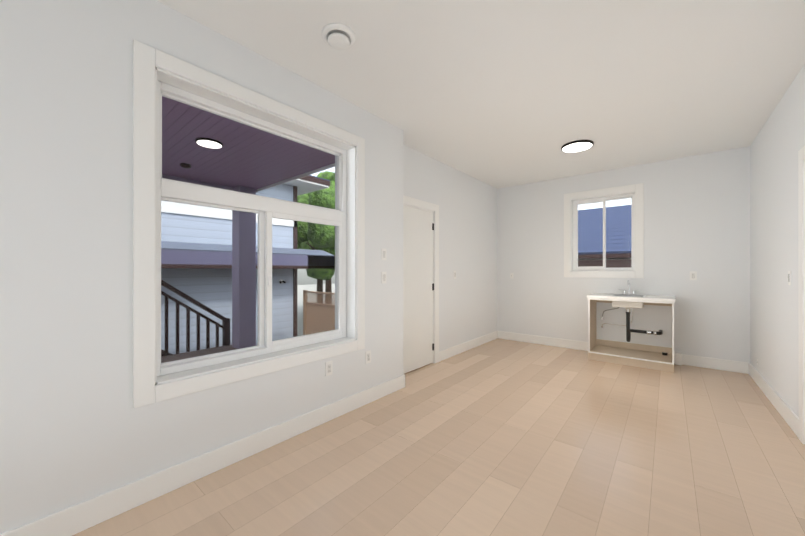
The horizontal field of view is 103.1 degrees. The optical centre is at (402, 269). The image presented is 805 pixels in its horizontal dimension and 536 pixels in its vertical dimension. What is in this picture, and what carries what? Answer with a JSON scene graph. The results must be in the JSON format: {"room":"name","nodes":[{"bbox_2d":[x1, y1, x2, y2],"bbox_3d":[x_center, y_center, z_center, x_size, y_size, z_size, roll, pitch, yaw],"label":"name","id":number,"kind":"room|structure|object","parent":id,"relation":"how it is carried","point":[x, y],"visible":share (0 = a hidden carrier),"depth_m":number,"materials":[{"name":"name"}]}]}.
{"room":"empty living room","nodes":[
{"label":"empty living room","id":0,"kind":"room"},
{"bbox_2d":[0,0,402,533],"bbox_3d":[-2.037,-0.117,1.169,0.300,2.730,6.040,0,0,40],"label":"wall","id":1,"kind":"structure","parent":0,"point":[76,427],"depth_m":1.57,"materials":[{"name":"white paint"}]},
{"bbox_2d":[0,374,404,535],"bbox_3d":[-1.846,1.179,1.150,0.016,0.135,5.856,0,0,40],"label":"baseboard","id":2,"kind":"structure","parent":1,"relation":"attached to","point":[81,516],"depth_m":1.84,"materials":[{"name":"white wood"}]},
{"bbox_2d":[133,40,364,407],"bbox_3d":[-0.961,-0.239,2.375,0.223,1.929,1.654,0,0,40],"label":"window","id":3,"kind":"structure","parent":1,"relation":"in","point":[266,209],"depth_m":2.12,"materials":[{"name":"white plastic"}]},
{"bbox_2d":[325,361,332,375],"bbox_3d":[-0.608,0.819,2.646,0.008,0.115,0.070,0,0,40],"label":"electrical outlet","id":4,"kind":"object","parent":1,"relation":"attached to","point":[328,368],"visible":1,"depth_m":2.64,"materials":[{"name":"white plastic"}]},
{"bbox_2d":[365,350,370,363],"bbox_3d":[-0.320,0.819,2.992,0.008,0.115,0.070,0,0,40],"label":"electrical outlet","id":5,"kind":"object","parent":1,"relation":"attached to","point":[367,356],"visible":1,"depth_m":2.98,"materials":[{"name":"white plastic"}]},
{"bbox_2d":[381,272,385,283],"bbox_3d":[-0.182,0.079,3.158,0.009,0.115,0.070,0,0,40],"label":"light switch","id":6,"kind":"object","parent":1,"relation":"attached to","point":[383,277],"visible":1,"depth_m":3.15,"materials":[{"name":"white plastic"}]},
{"bbox_2d":[381,248,385,259],"bbox_3d":[-0.182,-0.151,3.158,0.009,0.115,0.070,0,0,40],"label":"light switch","id":7,"kind":"object","parent":1,"relation":"attached to","point":[383,254],"visible":1,"depth_m":3.15,"materials":[{"name":"white plastic"}]},
{"bbox_2d":[72,338,804,535],"bbox_3d":[0.176,1.348,1.468,3.720,0.200,9.330,0,0,40],"label":"floor","id":8,"kind":"structure","parent":0,"point":[500,437],"depth_m":2.05,"materials":[{"name":"brown wood"}]},
{"bbox_2d":[587,280,675,372],"bbox_3d":[3.093,0.697,4.343,0.940,1.108,0.571,0,0,40],"label":"base cabinet","id":9,"kind":"object","parent":8,"relation":"on","point":[645,356],"visible":1,"depth_m":4.32,"materials":[{"name":"wood"}]},
{"bbox_2d":[403,144,496,350],"bbox_3d":[0.636,-0.214,4.916,0.500,2.930,3.440,0,0,40],"label":"wall","id":10,"kind":"structure","parent":0,"point":[466,203],"depth_m":4.81,"materials":[{"name":"white paint"}]},
{"bbox_2d":[403,205,433,373],"bbox_3d":[0.154,0.236,3.976,0.050,2.003,0.779,0,0,40],"label":"door","id":11,"kind":"structure","parent":10,"relation":"in","point":[418,286],"depth_m":4.00,"materials":[{"name":"white wood"}]},
{"bbox_2d":[403,195,438,362],"bbox_3d":[0.120,0.189,3.999,0.158,2.122,0.984,0,0,40],"label":"door frame","id":12,"kind":"structure","parent":10,"relation":"attached to","point":[426,206],"depth_m":4.26,"materials":[{"name":"white wood"}]},
{"bbox_2d":[439,331,499,361],"bbox_3d":[1.114,1.183,5.086,0.016,0.135,1.965,0,0,40],"label":"baseboard","id":13,"kind":"structure","parent":10,"relation":"attached to","point":[452,351],"depth_m":4.93,"materials":[{"name":"white wood"}]},
{"bbox_2d":[157,0,804,188],"bbox_3d":[0.176,-1.582,1.470,3.720,0.200,9.330,0,0,40],"label":"ceiling","id":14,"kind":"structure","parent":0,"point":[497,94],"depth_m":2.35,"materials":[{"name":"white paint"}]},
{"bbox_2d":[322,23,354,48],"bbox_3d":[-0.404,-1.458,2.024,0.210,0.048,0.210,0,0,40],"label":"ceiling vent","id":15,"kind":"object","parent":14,"relation":"in","point":[338,36],"visible":1,"depth_m":1.99,"materials":[{"name":"white plastic"}]},
{"bbox_2d":[561,140,593,152],"bbox_3d":[2.081,-1.466,3.808,0.340,0.028,0.340,0,0,40],"label":"recessed light","id":16,"kind":"object","parent":14,"relation":"in","point":[576,146],"visible":1,"depth_m":3.77,"materials":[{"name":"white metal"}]},
{"bbox_2d":[497,146,749,362],"bbox_3d":[3.063,-0.114,4.941,3.720,2.730,0.300,0,0,40],"label":"wall","id":17,"kind":"structure","parent":0,"point":[697,213],"depth_m":4.37,"materials":[{"name":"white paint"}]},
{"bbox_2d":[500,331,587,350],"bbox_3d":[2.335,1.183,5.339,1.510,0.135,0.016,0,0,40],"label":"baseboard","id":18,"kind":"structure","parent":17,"relation":"attached to","point":[572,344],"depth_m":5.30,"materials":[{"name":"white wood"}]},
{"bbox_2d":[564,183,643,277],"bbox_3d":[3.050,-0.544,4.878,1.024,1.334,0.223,0,0,40],"label":"window","id":19,"kind":"structure","parent":17,"relation":"in","point":[575,232],"depth_m":4.85,"materials":[{"name":"white plastic"}]},
{"bbox_2d":[690,271,696,279],"bbox_3d":[3.776,0.080,4.148,0.070,0.115,0.008,0,0,40],"label":"electrical outlet","id":20,"kind":"object","parent":17,"relation":"attached to","point":[693,275],"visible":1,"depth_m":4.14,"materials":[{"name":"white plastic"}]},
{"bbox_2d":[675,352,747,373],"bbox_3d":[3.874,1.175,4.044,0.648,0.150,0.040,0,0,40],"label":"baseboard","id":21,"kind":"structure","parent":17,"relation":"attached to","point":[680,359],"depth_m":4.03,"materials":[{"name":"white wood"}]},
{"bbox_2d":[750,64,804,416],"bbox_3d":[1.491,-0.218,0.376,0.300,2.930,9.330,0,0,40],"label":"wall","id":22,"kind":"structure","parent":0,"point":[777,144],"depth_m":2.87,"materials":[{"name":"white paint"}]},
{"bbox_2d":[748,363,798,437],"bbox_3d":[3.543,1.181,3.090,0.016,0.135,1.930,0,0,40],"label":"baseboard","id":23,"kind":"structure","parent":22,"relation":"attached to","point":[784,410],"depth_m":2.84,"materials":[{"name":"white wood"}]},
{"bbox_2d":[788,271,790,284],"bbox_3d":[3.121,0.069,2.577,0.009,0.115,0.070,0,0,40],"label":"light switch","id":24,"kind":"object","parent":22,"relation":"attached to","point":[789,277],"visible":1,"depth_m":2.57,"materials":[{"name":"white plastic"}]},
{"bbox_2d":[798,146,804,443],"bbox_3d":[2.655,0.187,1.930,0.138,2.122,0.994,0,0,40],"label":"door frame","id":25,"kind":"structure","parent":22,"relation":"attached to","point":[801,237],"depth_m":2.30,"materials":[{"name":"white wood"}]},
{"label":"outside","id":26,"kind":"structure","parent":0,"visible":0},
{"bbox_2d":[297,284,334,335],"bbox_3d":[-1.678,2.398,1.363,80.000,0.300,80.000,0,0,40],"label":"ground","id":27,"kind":"structure","parent":26,"point":[299,304],"depth_m":25.08,"materials":[{"name":"grey"}]},
{"bbox_2d":[161,345,236,362],"bbox_3d":[-3.625,1.763,2.059,3.278,0.970,6.580,0,0,40],"label":"deck","id":28,"kind":"object","parent":27,"relation":"on","point":[179,356],"depth_m":4.88,"materials":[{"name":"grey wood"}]},
{"bbox_2d":[161,280,229,355],"bbox_3d":[-4.627,0.975,4.212,1.065,2.793,4.610,0,0,40],"label":"railing","id":29,"kind":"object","parent":28,"relation":"on","point":[226,331],"depth_m":4.99,"materials":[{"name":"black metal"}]},
{"bbox_2d":[232,185,255,348],"bbox_3d":[-2.630,-0.034,5.304,0.270,2.630,0.270,0,0,40],"label":"post","id":30,"kind":"object","parent":28,"relation":"on","point":[238,258],"depth_m":5.20,"materials":[{"name":"purple paint"}]},
{"bbox_2d":[162,96,334,191],"bbox_3d":[-3.626,-1.417,2.076,3.298,0.530,6.700,0,0,40],"label":"soffit","id":31,"kind":"structure","parent":30,"relation":"on","point":[265,170],"depth_m":3.75,"materials":[{"name":"purple paint"}]},
{"bbox_2d":[161,175,334,353],"bbox_3d":[-10.991,-1.245,4.885,8.179,6.992,18.505,0,0,40],"label":"house","id":32,"kind":"structure","parent":27,"relation":"on","point":[218,270],"depth_m":7.44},
{"bbox_2d":[297,171,334,304],"bbox_3d":[-2.487,-1.162,14.217,8.229,6.841,5.880,0,0,40],"label":"tree","id":33,"kind":"object","parent":27,"relation":"on","point":[304,236],"depth_m":12.29,"materials":[{"name":"green plant"}]},
{"bbox_2d":[303,290,334,334],"bbox_3d":[-0.847,1.423,7.604,5.190,1.660,0.090,0,0,40],"label":"fence","id":34,"kind":"object","parent":27,"relation":"on","point":[315,317],"depth_m":8.84,"materials":[{"name":"brown wood"}]},
{"bbox_2d":[578,205,630,267],"bbox_3d":[9.439,0.162,10.436,9.100,4.186,10.035,0,0,40],"label":"house","id":35,"kind":"structure","parent":27,"relation":"on","point":[615,225],"depth_m":8.34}
]}

